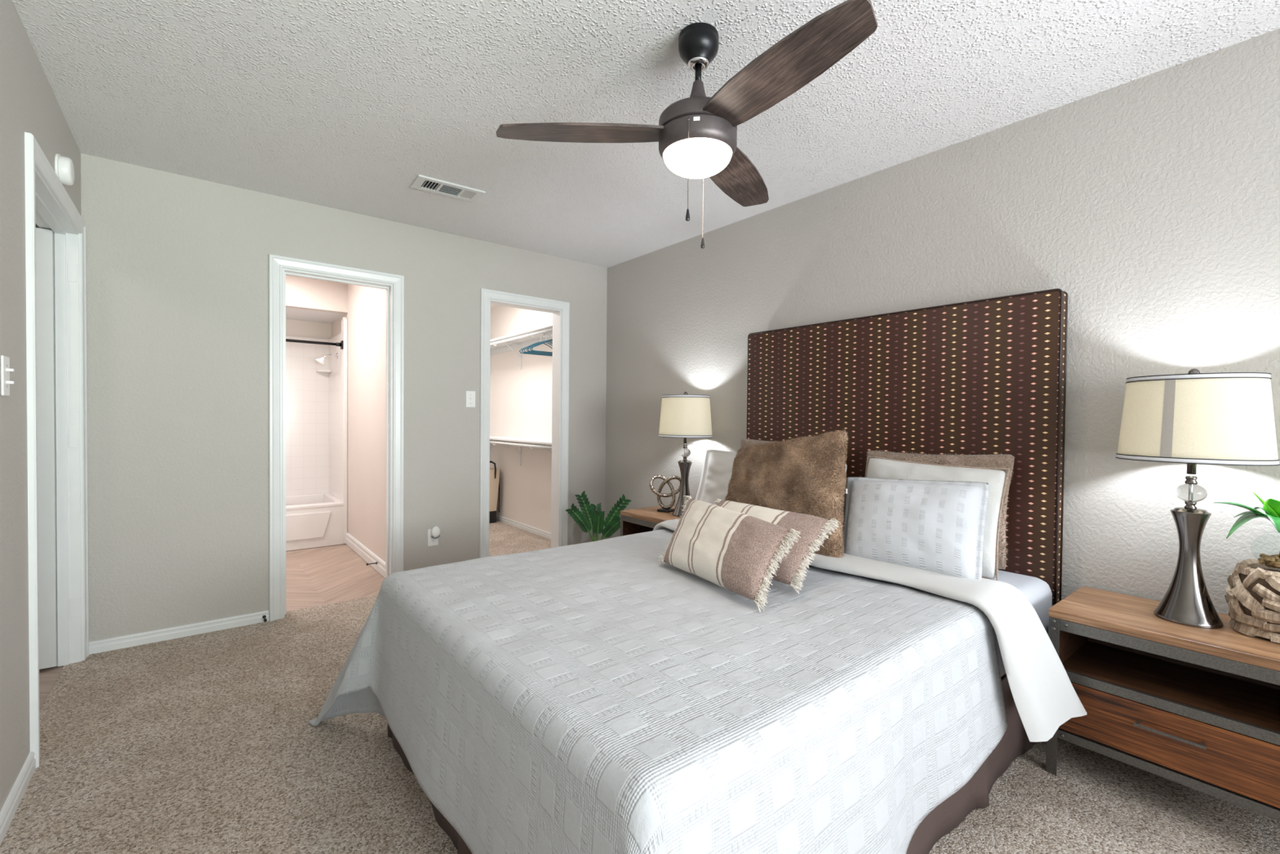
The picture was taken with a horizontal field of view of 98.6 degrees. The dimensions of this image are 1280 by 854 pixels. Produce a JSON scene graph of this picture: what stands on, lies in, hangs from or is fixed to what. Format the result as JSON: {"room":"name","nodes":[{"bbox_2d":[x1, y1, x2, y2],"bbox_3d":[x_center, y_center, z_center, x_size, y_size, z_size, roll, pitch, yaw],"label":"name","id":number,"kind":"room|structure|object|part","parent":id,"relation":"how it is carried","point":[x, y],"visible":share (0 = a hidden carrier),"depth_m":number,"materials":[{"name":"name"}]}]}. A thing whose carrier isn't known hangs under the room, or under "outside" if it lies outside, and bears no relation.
{"room":"bedroom","nodes":[
{"label":"bedroom","id":0,"kind":"room"},
{"bbox_2d":[0,0,80,811],"bbox_3d":[-0.845,-0.046,0.257,0.120,2.440,6.120,0,1,-39],"label":"wall","id":1,"kind":"structure","parent":0,"point":[28,104],"depth_m":1.69,"materials":[{"name":"beige paint"}]},
{"bbox_2d":[0,355,14,395],"bbox_3d":[-1.832,-0.147,1.598,0.020,0.115,0.070,0,1,-39],"label":"light switch","id":2,"kind":"object","parent":1,"relation":"attached to","point":[5,361],"visible":1,"depth_m":1.58,"materials":[{"name":"white plastic"}]},
{"bbox_3d":[-1.838,-0.147,1.593,0.006,0.115,0.070,0,1,-39],"label":"wall plate","id":3,"kind":"part","parent":2,"relation":"part of","materials":[{"name":"white plastic"}]},
{"bbox_2d":[0,751,35,845],"bbox_3d":[-0.490,1.152,-0.072,0.013,0.060,4.879,0,1,-39],"label":"baseboard","id":4,"kind":"structure","parent":1,"relation":"attached to","point":[7,812],"depth_m":1.65,"materials":[{"name":"white wood"}]},
{"bbox_2d":[24,132,88,768],"bbox_3d":[-2.718,0.079,1.950,0.959,2.099,1.098,0,1,-39],"label":"door frame","id":5,"kind":"structure","parent":1,"relation":"in","point":[55,251],"depth_m":2.53,"materials":[{"name":"white paint"}]},
{"bbox_2d":[54,153,74,186],"bbox_3d":[-2.328,-1.038,2.230,0.044,0.120,0.120,0,1,-39],"label":"smoke detector","id":6,"kind":"object","parent":1,"relation":"attached to","point":[64,166],"visible":0.94,"depth_m":2.20,"materials":[{"name":"white plastic"}]},
{"bbox_3d":[-2.342,-1.038,2.219,0.008,0.120,0.120,0,1,-39],"label":"mounting plate","id":7,"kind":"part","parent":6,"relation":"part of","materials":[{"name":"white plastic"}]},
{"bbox_2d":[285,319,331,495],"bbox_3d":[-3.821,-0.155,5.266,1.755,2.440,0.120,0,1,-39],"label":"wall","id":8,"kind":"structure","parent":0,"point":[297,328],"depth_m":5.55,"materials":[{"name":"beige paint"}]},
{"bbox_2d":[285,306,344,323],"bbox_3d":[-3.556,-1.083,4.931,1.515,0.050,0.700,0,1,-39],"label":"ceiling","id":9,"kind":"structure","parent":0,"point":[292,313],"depth_m":5.23,"materials":[{"name":"white paint"}]},
{"bbox_2d":[285,275,347,314],"bbox_3d":[-3.304,-1.204,4.618,1.515,0.308,0.100,0,1,-39],"label":"wall alcove header","id":10,"kind":"structure","parent":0,"point":[303,293],"depth_m":4.90,"materials":[{"name":"beige paint"}]},
{"bbox_2d":[80,153,607,641],"bbox_3d":[-1.585,-0.109,3.664,3.235,2.440,0.120,0,1,-39],"label":"wall","id":11,"kind":"structure","parent":0,"point":[177,265],"depth_m":3.02,"materials":[{"name":"beige paint"}]},
{"bbox_2d":[88,609,269,654],"bbox_3d":[-1.508,1.082,3.670,3.115,0.060,0.013,0,1,-39],"label":"baseboard","id":12,"kind":"structure","parent":11,"relation":"attached to","point":[171,633],"depth_m":2.90,"materials":[{"name":"white wood"}]},
{"bbox_2d":[268,253,404,621],"bbox_3d":[-1.873,0.063,3.425,0.734,2.099,0.139,0,1,-39],"label":"door frame","id":13,"kind":"structure","parent":11,"relation":"in","point":[279,266],"depth_m":3.33,"materials":[{"name":"white wood"}]},
{"bbox_2d":[427,528,438,546],"bbox_3d":[-1.407,0.750,3.744,0.070,0.115,0.010,0,1,-39],"label":"wall outlet","id":14,"kind":"object","parent":11,"relation":"attached to","point":[431,541],"visible":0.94,"depth_m":3.73,"materials":[{"name":"white plastic"}]},
{"bbox_2d":[431,525,439,538],"bbox_3d":[-1.385,0.715,3.732,0.060,0.087,0.035,0,1,-39],"label":"plug","id":15,"kind":"object","parent":14,"relation":"attached to","point":[435,531],"visible":1,"depth_m":3.72,"materials":[{"name":"white plastic"}]},
{"bbox_2d":[466,391,475,407],"bbox_3d":[-1.194,-0.197,3.888,0.070,0.115,0.017,0,1,-39],"label":"light switch","id":16,"kind":"object","parent":11,"relation":"attached to","point":[470,395],"visible":1,"depth_m":3.89,"materials":[{"name":"white plastic"}]},
{"bbox_2d":[479,288,569,557],"bbox_3d":[-0.895,0.059,4.211,0.732,2.099,0.139,0,1,-39],"label":"door frame","id":17,"kind":"structure","parent":11,"relation":"in","point":[560,310],"depth_m":4.35,"materials":[{"name":"white wood"}]},
{"bbox_2d":[331,284,386,561],"bbox_3d":[-2.354,-0.133,4.746,0.120,2.440,2.530,0,1,-39],"label":"wall","id":18,"kind":"structure","parent":0,"point":[366,316],"depth_m":4.51,"materials":[{"name":"beige paint"}]},
{"bbox_2d":[346,533,385,577],"bbox_3d":[-2.167,1.043,4.410,0.016,0.102,1.729,0,1,-39],"label":"baseboard","id":19,"kind":"structure","parent":18,"relation":"attached to","point":[362,551],"depth_m":4.47,"materials":[{"name":"white wood"}]},
{"bbox_2d":[0,520,1279,853],"bbox_3d":[-1.223,1.196,1.747,5.320,0.100,8.870,0,1,-39],"label":"floor","id":20,"kind":"structure","parent":0,"point":[206,743],"depth_m":1.82,"materials":[{"name":"carpet"}]},
{"bbox_2d":[285,493,343,551],"bbox_3d":[-3.526,0.881,4.912,1.497,0.385,0.780,0,1,-39],"label":"bathtub","id":21,"kind":"object","parent":20,"relation":"on","point":[312,520],"visible":0.24,"depth_m":4.94,"materials":[{"name":"white plastic"}]},
{"bbox_3d":[-3.285,0.880,4.616,1.220,0.220,0.016,0,1,-39],"label":"apron panel","id":22,"kind":"part","parent":21,"relation":"part of","materials":[{"name":"white plastic"}]},
{"bbox_2d":[285,317,347,543],"bbox_3d":[-3.527,0.029,4.912,1.498,2.088,0.804,0,1,-39],"label":"shower surround","id":23,"kind":"object","parent":20,"relation":"on","point":[317,402],"visible":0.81,"depth_m":5.50,"materials":[{"name":"white tile"}]},
{"bbox_3d":[-3.777,-0.107,5.205,1.477,1.575,0.028,0,1,-39],"label":"panel","id":24,"kind":"part","parent":23,"relation":"part of","materials":[{"name":"white tile"}]},
{"bbox_2d":[285,338,343,349],"bbox_3d":[-3.304,-0.753,4.622,1.448,0.075,0.070,0,1,-39],"label":"curtain rod","id":25,"kind":"object","parent":23,"relation":"attached to","point":[341,344],"visible":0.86,"depth_m":4.94,"materials":[{"name":"black metal"}]},
{"bbox_3d":[-3.306,-0.755,4.620,1.442,0.025,0.025,0,1,-39],"label":"rod","id":26,"kind":"part","parent":25,"relation":"part of","materials":[{"name":"black metal"}]},
{"bbox_2d":[315,369,331,373],"bbox_3d":[-3.199,-0.566,5.564,0.119,0.022,0.119,0,1,-39],"label":"soap dish","id":27,"kind":"object","parent":23,"relation":"attached to","point":[317,371],"visible":1,"depth_m":5.54,"materials":[{"name":"white plastic"}]},
{"bbox_2d":[315,352,337,365],"bbox_3d":[-2.998,-0.650,5.261,0.190,0.136,0.092,0,1,-39],"label":"shower","id":28,"kind":"object","parent":23,"relation":"attached to","point":[321,361],"visible":1,"depth_m":5.23,"materials":[{"name":"silver metal"}]},
{"bbox_3d":[-2.977,-0.672,5.278,0.136,0.059,0.016,0,1,-39],"label":"shower arm","id":29,"kind":"part","parent":28,"relation":"part of","materials":[{"name":"silver metal"}]},
{"bbox_3d":[-2.963,-0.102,5.386,0.020,1.575,0.710,0,1,-39],"label":"panel","id":30,"kind":"part","parent":23,"relation":"part of","materials":[{"name":"white tile"}]},
{"bbox_2d":[488,461,499,523],"bbox_3d":[-1.744,0.720,6.203,0.207,0.699,0.341,0,1,-39],"label":"laundry hamper","id":31,"kind":"object","parent":20,"relation":"on","point":[494,473],"visible":0.41,"depth_m":6.12,"materials":[{"name":"beige fabric"}]},
{"bbox_3d":[-1.625,0.473,6.096,0.065,0.200,0.034,0,1,-39],"label":"handle","id":32,"kind":"part","parent":31,"relation":"part of","materials":[{"name":"black plastic"}]},
{"bbox_2d":[565,490,631,541],"bbox_3d":[-0.319,0.802,4.237,0.486,0.625,0.172,1,1,18],"label":"potted plant","id":33,"kind":"object","parent":20,"relation":"on","point":[597,522],"visible":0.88,"depth_m":4.22,"materials":[{"name":"green plant"}]},
{"bbox_3d":[-0.432,0.780,4.228,0.174,0.278,0.017,0,1,-3],"label":"stem","id":34,"kind":"part","parent":33,"relation":"part of","materials":[{"name":"green plant"}]},
{"bbox_3d":[-0.392,0.731,4.225,0.114,0.376,0.017,0,1,-7],"label":"stem","id":35,"kind":"part","parent":33,"relation":"part of","materials":[{"name":"green plant"}]},
{"bbox_3d":[-0.325,0.799,4.225,0.016,0.240,0.029,0,1,-21],"label":"stem","id":36,"kind":"part","parent":33,"relation":"part of","materials":[{"name":"green plant"}]},
{"bbox_3d":[-0.242,0.825,4.221,0.151,0.193,0.017,1,1,9],"label":"stem","id":37,"kind":"part","parent":33,"relation":"part of","materials":[{"name":"green plant"}]},
{"bbox_3d":[-0.218,0.745,4.230,0.145,0.352,0.125,0,1,-39],"label":"stem","id":38,"kind":"part","parent":33,"relation":"part of","materials":[{"name":"green plant"}]},
{"bbox_2d":[620,506,680,536],"bbox_3d":[0.205,0.851,3.637,0.440,0.555,0.608,0,1,-39],"label":"nightstand","id":39,"kind":"object","parent":20,"relation":"on","point":[634,521],"visible":0.18,"depth_m":3.69,"materials":[{"name":"brown wood"}]},
{"bbox_3d":[-0.113,0.860,3.750,0.036,0.527,0.030,0,1,-39],"label":"leg","id":40,"kind":"part","parent":39,"relation":"part of","materials":[{"name":"metal"}]},
{"bbox_3d":[0.208,0.801,3.638,0.394,0.399,0.604,0,1,-39],"label":"frame","id":41,"kind":"part","parent":39,"relation":"part of","materials":[{"name":"metal"}]},
{"bbox_2d":[648,474,680,512],"bbox_3d":[0.178,0.449,3.728,0.222,0.246,0.110,1,1,15],"label":"knot sculpture","id":42,"kind":"object","parent":39,"relation":"on","point":[665,508],"visible":0.96,"depth_m":3.71,"materials":[{"name":"silver metal"}]},
{"bbox_2d":[657,391,712,516],"bbox_3d":[0.294,0.173,3.590,0.354,0.805,0.382,0,1,-39],"label":"table lamp","id":43,"kind":"object","parent":39,"relation":"on","point":[685,415],"visible":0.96,"depth_m":3.46,"materials":[{"name":"white fabric"}]},
{"bbox_3d":[0.297,-0.070,3.586,0.335,0.266,0.364,0,1,-39],"label":"lamp shade","id":44,"kind":"part","parent":43,"relation":"part of","materials":[{"name":"white fabric"}]},
{"bbox_2d":[387,288,1067,853],"bbox_3d":[0.356,0.302,2.093,2.126,1.692,1.561,0,1,-39],"label":"bed","id":45,"kind":"object","parent":20,"relation":"on","point":[985,376],"visible":0.19,"depth_m":2.35,"materials":[{"name":"brown fabric"}]},
{"bbox_2d":[308,519,1087,853],"bbox_3d":[0.074,0.825,1.921,1.861,0.652,2.043,0,1,-39],"label":"coverlet","id":46,"kind":"object","parent":45,"relation":"on","point":[602,696],"visible":0.9,"depth_m":1.35,"materials":[{"name":"grey fabric"}]},
{"bbox_2d":[657,495,800,611],"bbox_3d":[0.258,0.427,2.040,0.279,0.234,0.853,0,1,-23],"label":"lumbar cushion","id":47,"kind":"object","parent":46,"relation":"on","point":[736,552],"visible":1,"depth_m":1.86,"materials":[{"name":"beige fabric"}]},
{"bbox_2d":[712,497,840,593],"bbox_3d":[0.427,0.427,2.107,0.302,0.218,0.658,0,1,-39],"label":"lumbar cushion","id":48,"kind":"object","parent":46,"relation":"on","point":[812,528],"visible":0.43,"depth_m":1.95,"materials":[{"name":"beige fabric"}]},
{"bbox_2d":[724,430,848,557],"bbox_3d":[0.655,0.276,2.495,0.304,0.547,0.794,0,1,-33],"label":"fur pillow","id":49,"kind":"object","parent":46,"relation":"on","point":[806,475],"visible":0.7,"depth_m":2.39,"materials":[{"name":"brown fur"}]},
{"bbox_2d":[842,476,988,579],"bbox_3d":[1.022,0.367,2.125,0.247,0.336,0.600,0,1,-39],"label":"pillow sham","id":50,"kind":"object","parent":46,"relation":"on","point":[938,526],"visible":0.93,"depth_m":2.03,"materials":[{"name":"grey fabric"}]},
{"bbox_2d":[740,439,774,448],"bbox_3d":[0.783,0.297,3.004,0.141,0.460,0.663,0,1,-39],"label":"fur pillow","id":51,"kind":"object","parent":45,"relation":"on","point":[744,442],"visible":0.05,"depth_m":3.18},
{"bbox_2d":[695,448,847,504],"bbox_3d":[0.658,0.334,2.963,0.167,0.380,0.975,0,1,-39],"label":"pillow sham","id":52,"kind":"object","parent":45,"relation":"on","point":[717,468],"visible":0.2,"depth_m":3.20,"materials":[{"name":"white fabric"}]},
{"bbox_3d":[1.152,0.294,2.741,0.072,1.675,1.537,0,1,-39],"label":"headboard","id":53,"kind":"part","parent":45,"relation":"part of","materials":[{"name":"brown fabric"}]},
{"bbox_2d":[864,455,1009,580],"bbox_3d":[1.174,0.349,2.281,0.184,0.427,0.597,0,1,-39],"label":"plush pillow","id":54,"kind":"object","parent":45,"relation":"on","point":[997,478],"visible":0.24,"depth_m":2.15,"materials":[{"name":"white fabric"}]},
{"bbox_2d":[866,449,1013,568],"bbox_3d":[1.261,0.332,2.394,0.144,0.461,0.623,0,1,-39],"label":"fur pillow","id":55,"kind":"object","parent":45,"relation":"on","point":[1000,460],"visible":0.14,"depth_m":2.25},
{"bbox_3d":[0.334,0.698,2.082,2.020,0.255,1.530,0,1,-39],"label":"mattress","id":56,"kind":"part","parent":45,"relation":"part of","materials":[{"name":"white fabric"}]},
{"bbox_2d":[1045,586,1279,821],"bbox_3d":[1.721,0.896,1.751,0.440,0.555,0.608,0,1,-39],"label":"nightstand","id":57,"kind":"object","parent":20,"relation":"on","point":[1197,708],"visible":0.86,"depth_m":1.68,"materials":[{"name":"brown wood"}]},
{"bbox_3d":[1.403,0.905,1.864,0.036,0.527,0.030,0,1,-39],"label":"leg","id":58,"kind":"part","parent":57,"relation":"part of","materials":[{"name":"metal"}]},
{"bbox_3d":[1.580,0.931,1.639,0.020,0.166,0.540,0,1,-39],"label":"drawer","id":59,"kind":"part","parent":57,"relation":"part of","materials":[{"name":"brown wood"}]},
{"bbox_3d":[1.561,0.906,1.623,0.031,0.008,0.156,0,1,-39],"label":"handle","id":60,"kind":"part","parent":57,"relation":"part of","materials":[{"name":"metal"}]},
{"bbox_3d":[1.883,0.733,1.878,0.008,0.172,0.560,0,1,-39],"label":"panel","id":61,"kind":"part","parent":57,"relation":"part of","materials":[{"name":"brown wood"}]},
{"bbox_2d":[1115,368,1279,628],"bbox_3d":[1.764,0.216,1.762,0.354,0.805,0.382,0,1,-39],"label":"table lamp","id":62,"kind":"object","parent":57,"relation":"on","point":[1193,418],"visible":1,"depth_m":1.68,"materials":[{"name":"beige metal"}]},
{"bbox_3d":[1.766,-0.026,1.758,0.335,0.266,0.364,0,1,-39],"label":"lamp shade","id":63,"kind":"part","parent":62,"relation":"part of","materials":[{"name":"white fabric"}]},
{"bbox_2d":[1224,559,1279,643],"bbox_3d":[1.912,0.517,1.636,0.247,0.209,0.242,0,1,-39],"label":"plant pot","id":64,"kind":"object","parent":57,"relation":"on","point":[1252,597],"visible":0.98,"depth_m":1.62,"materials":[{"name":"beige wood"}]},
{"bbox_2d":[12,0,1279,309],"bbox_3d":[-0.471,-1.347,2.368,3.355,0.100,8.990,0,1,-39],"label":"ceiling","id":65,"kind":"structure","parent":0,"point":[340,104],"depth_m":2.10,"materials":[{"name":"white paint"}]},
{"bbox_2d":[410,174,485,202],"bbox_3d":[-1.056,-1.308,3.032,0.356,0.011,0.176,0,1,-36],"label":"ceiling vent","id":66,"kind":"object","parent":65,"relation":"in","point":[424,183],"visible":1,"depth_m":3.02,"materials":[{"name":"white metal"}]},
{"bbox_2d":[496,0,877,248],"bbox_3d":[0.296,-0.954,1.759,1.164,0.651,1.096,0,1,-39],"label":"ceiling fan","id":67,"kind":"object","parent":65,"relation":"hanging from","point":[696,135],"visible":1,"depth_m":1.70,"materials":[{"name":"brown wood"}]},
{"bbox_3d":[-0.197,-0.967,1.812,0.563,0.008,0.167,1,10,1],"label":"blade","id":68,"kind":"part","parent":67,"relation":"part of","materials":[{"name":"brown wood"}]},
{"bbox_3d":[0.148,-0.807,1.689,0.003,0.277,0.003,0,1,-39],"label":"pull chain","id":69,"kind":"part","parent":67,"relation":"part of","materials":[{"name":"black metal"}]},
{"bbox_3d":[0.189,-0.865,1.813,0.224,0.062,0.224,0,1,-39],"label":"lamp shade","id":70,"kind":"part","parent":67,"relation":"part of","materials":[{"name":"white glass"}]},
{"bbox_3d":[0.191,-1.076,1.809,0.120,0.112,0.120,0,1,-39],"label":"rod","id":71,"kind":"part","parent":67,"relation":"part of","materials":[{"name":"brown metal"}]},
{"bbox_3d":[0.223,-0.807,1.940,0.003,0.283,0.003,0,1,-39],"label":"pull chain","id":72,"kind":"part","parent":67,"relation":"part of","materials":[{"name":"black metal"}]},
{"bbox_3d":[0.384,-0.967,2.145,0.167,0.008,0.563,-9,-4,31],"label":"blade","id":73,"kind":"part","parent":67,"relation":"part of","materials":[{"name":"brown wood"}]},
{"bbox_3d":[0.382,-0.956,1.476,0.167,0.008,0.563,10,-4,-29],"label":"blade","id":74,"kind":"part","parent":67,"relation":"part of","materials":[{"name":"brown wood"}]},
{"bbox_2d":[489,28,1279,614],"bbox_3d":[0.778,-0.082,3.402,0.120,2.440,8.990,0,1,-39],"label":"wall","id":75,"kind":"structure","parent":0,"point":[1152,201],"depth_m":2.17,"materials":[{"name":"beige paint"}]},
{"bbox_2d":[489,435,551,465],"bbox_3d":[-1.314,0.265,5.655,0.321,0.297,2.626,0,1,-39],"label":"closet shelf","id":76,"kind":"object","parent":75,"relation":"attached to","point":[521,442],"visible":0.48,"depth_m":5.42,"materials":[{"name":"white wood"}]},
{"bbox_3d":[-1.414,0.162,5.572,0.024,0.025,2.624,0,1,-39],"label":"hanging rod","id":77,"kind":"part","parent":76,"relation":"part of","materials":[{"name":"white metal"}]},
{"bbox_2d":[489,324,552,373],"bbox_3d":[-1.305,-0.755,5.638,0.321,0.297,2.626,0,1,-39],"label":"closet shelf","id":78,"kind":"object","parent":75,"relation":"attached to","point":[522,340],"visible":0.44,"depth_m":5.56,"materials":[{"name":"white wood"}]},
{"bbox_3d":[-1.405,-0.858,5.556,0.024,0.025,2.624,0,1,-39],"label":"hanging rod","id":79,"kind":"part","parent":78,"relation":"part of","materials":[{"name":"white metal"}]},
{"bbox_2d":[519,333,552,355],"bbox_3d":[-0.882,-0.744,4.907,0.426,0.209,0.008,0,1,-39],"label":"clothes hanger","id":80,"kind":"object","parent":78,"relation":"hanging from","point":[543,334],"visible":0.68,"depth_m":4.89,"materials":[{"name":"teal plastic"}]},
{"bbox_3d":[-0.883,-0.699,4.907,0.426,0.119,0.008,0,1,-39],"label":"hanger frame","id":81,"kind":"part","parent":80,"relation":"part of","materials":[{"name":"teal plastic"}]},
{"bbox_2d":[521,333,552,355],"bbox_3d":[-0.848,-0.743,4.864,0.426,0.209,0.008,0,1,-38],"label":"clothes hanger","id":82,"kind":"object","parent":78,"relation":"hanging from","point":[546,334],"visible":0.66,"depth_m":4.84,"materials":[{"name":"teal plastic"}]},
{"bbox_3d":[-0.848,-0.698,4.865,0.426,0.119,0.008,0,1,-38],"label":"hanger frame","id":83,"kind":"part","parent":82,"relation":"part of","materials":[{"name":"teal plastic"}]},
{"bbox_2d":[524,330,552,355],"bbox_3d":[-0.823,-0.742,4.833,0.426,0.209,0.008,0,1,-37],"label":"clothes hanger","id":84,"kind":"object","parent":78,"relation":"hanging from","point":[544,331],"visible":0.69,"depth_m":4.80,"materials":[{"name":"teal plastic"}]},
{"bbox_3d":[-0.823,-0.697,4.833,0.426,0.119,0.008,0,1,-37],"label":"hanger frame","id":85,"kind":"part","parent":84,"relation":"part of","materials":[{"name":"teal plastic"}]},
{"bbox_2d":[526,332,552,354],"bbox_3d":[-0.801,-0.741,4.806,0.426,0.209,0.009,0,1,-40],"label":"clothes hanger","id":86,"kind":"object","parent":78,"relation":"hanging from","point":[550,332],"visible":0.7,"depth_m":4.77,"materials":[{"name":"teal plastic"}]},
{"bbox_3d":[-0.801,-0.696,4.806,0.426,0.119,0.008,0,1,-40],"label":"hanger frame","id":87,"kind":"part","parent":86,"relation":"part of","materials":[{"name":"teal plastic"}]},
{"bbox_2d":[527,329,552,353],"bbox_3d":[-0.779,-0.741,4.778,0.426,0.209,0.009,0,1,-36],"label":"clothes hanger","id":88,"kind":"object","parent":78,"relation":"hanging from","point":[548,330],"visible":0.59,"depth_m":4.71,"materials":[{"name":"teal plastic"}]},
{"bbox_3d":[-0.779,-0.696,4.779,0.426,0.119,0.008,0,1,-36],"label":"hanger frame","id":89,"kind":"part","parent":88,"relation":"part of","materials":[{"name":"teal plastic"}]},
{"bbox_2d":[529,333,552,353],"bbox_3d":[-0.760,-0.740,4.755,0.426,0.209,0.009,0,1,-39],"label":"clothes hanger","id":90,"kind":"object","parent":78,"relation":"hanging from","point":[552,334],"visible":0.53,"depth_m":4.69,"materials":[{"name":"teal plastic"}]},
{"bbox_2d":[531,328,552,352],"bbox_3d":[-0.742,-0.740,4.731,0.426,0.209,0.009,0,1,-38],"label":"clothes hanger","id":91,"kind":"object","parent":78,"relation":"hanging from","point":[552,329],"visible":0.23,"depth_m":4.66,"materials":[{"name":"teal plastic"}]},
{"bbox_3d":[-0.742,-0.695,4.732,0.426,0.119,0.008,0,1,-38],"label":"hanger frame","id":92,"kind":"part","parent":91,"relation":"part of","materials":[{"name":"teal plastic"}]},
{"bbox_2d":[496,514,551,539],"bbox_3d":[-1.695,1.053,5.368,1.280,0.060,2.630,0,1,-39],"label":"baseboard","id":93,"kind":"structure","parent":75,"relation":"attached to","point":[540,532],"depth_m":5.77,"materials":[{"name":"white wood"}]},
{"bbox_3d":[1.914,0.371,1.631,0.140,0.103,0.140,0,1,-39],"label":"glass bowl","id":94,"kind":"object","parent":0,"visible":0},
{"bbox_2d":[1257,553,1279,568],"bbox_3d":[1.917,0.402,1.631,0.112,0.035,0.115,0,1,-33],"label":"pebbles","id":95,"kind":"object","parent":94,"relation":"in","point":[1270,561],"visible":1,"depth_m":1.63,"materials":[{"name":"brown stone"}]},
{"bbox_2d":[1213,490,1279,558],"bbox_3d":[1.905,0.298,1.625,0.193,0.206,0.230,0,1,-6],"label":"leafy plant","id":96,"kind":"object","parent":95,"relation":"on","point":[1271,507],"visible":1,"depth_m":1.65,"materials":[{"name":"green plant"}]}
]}

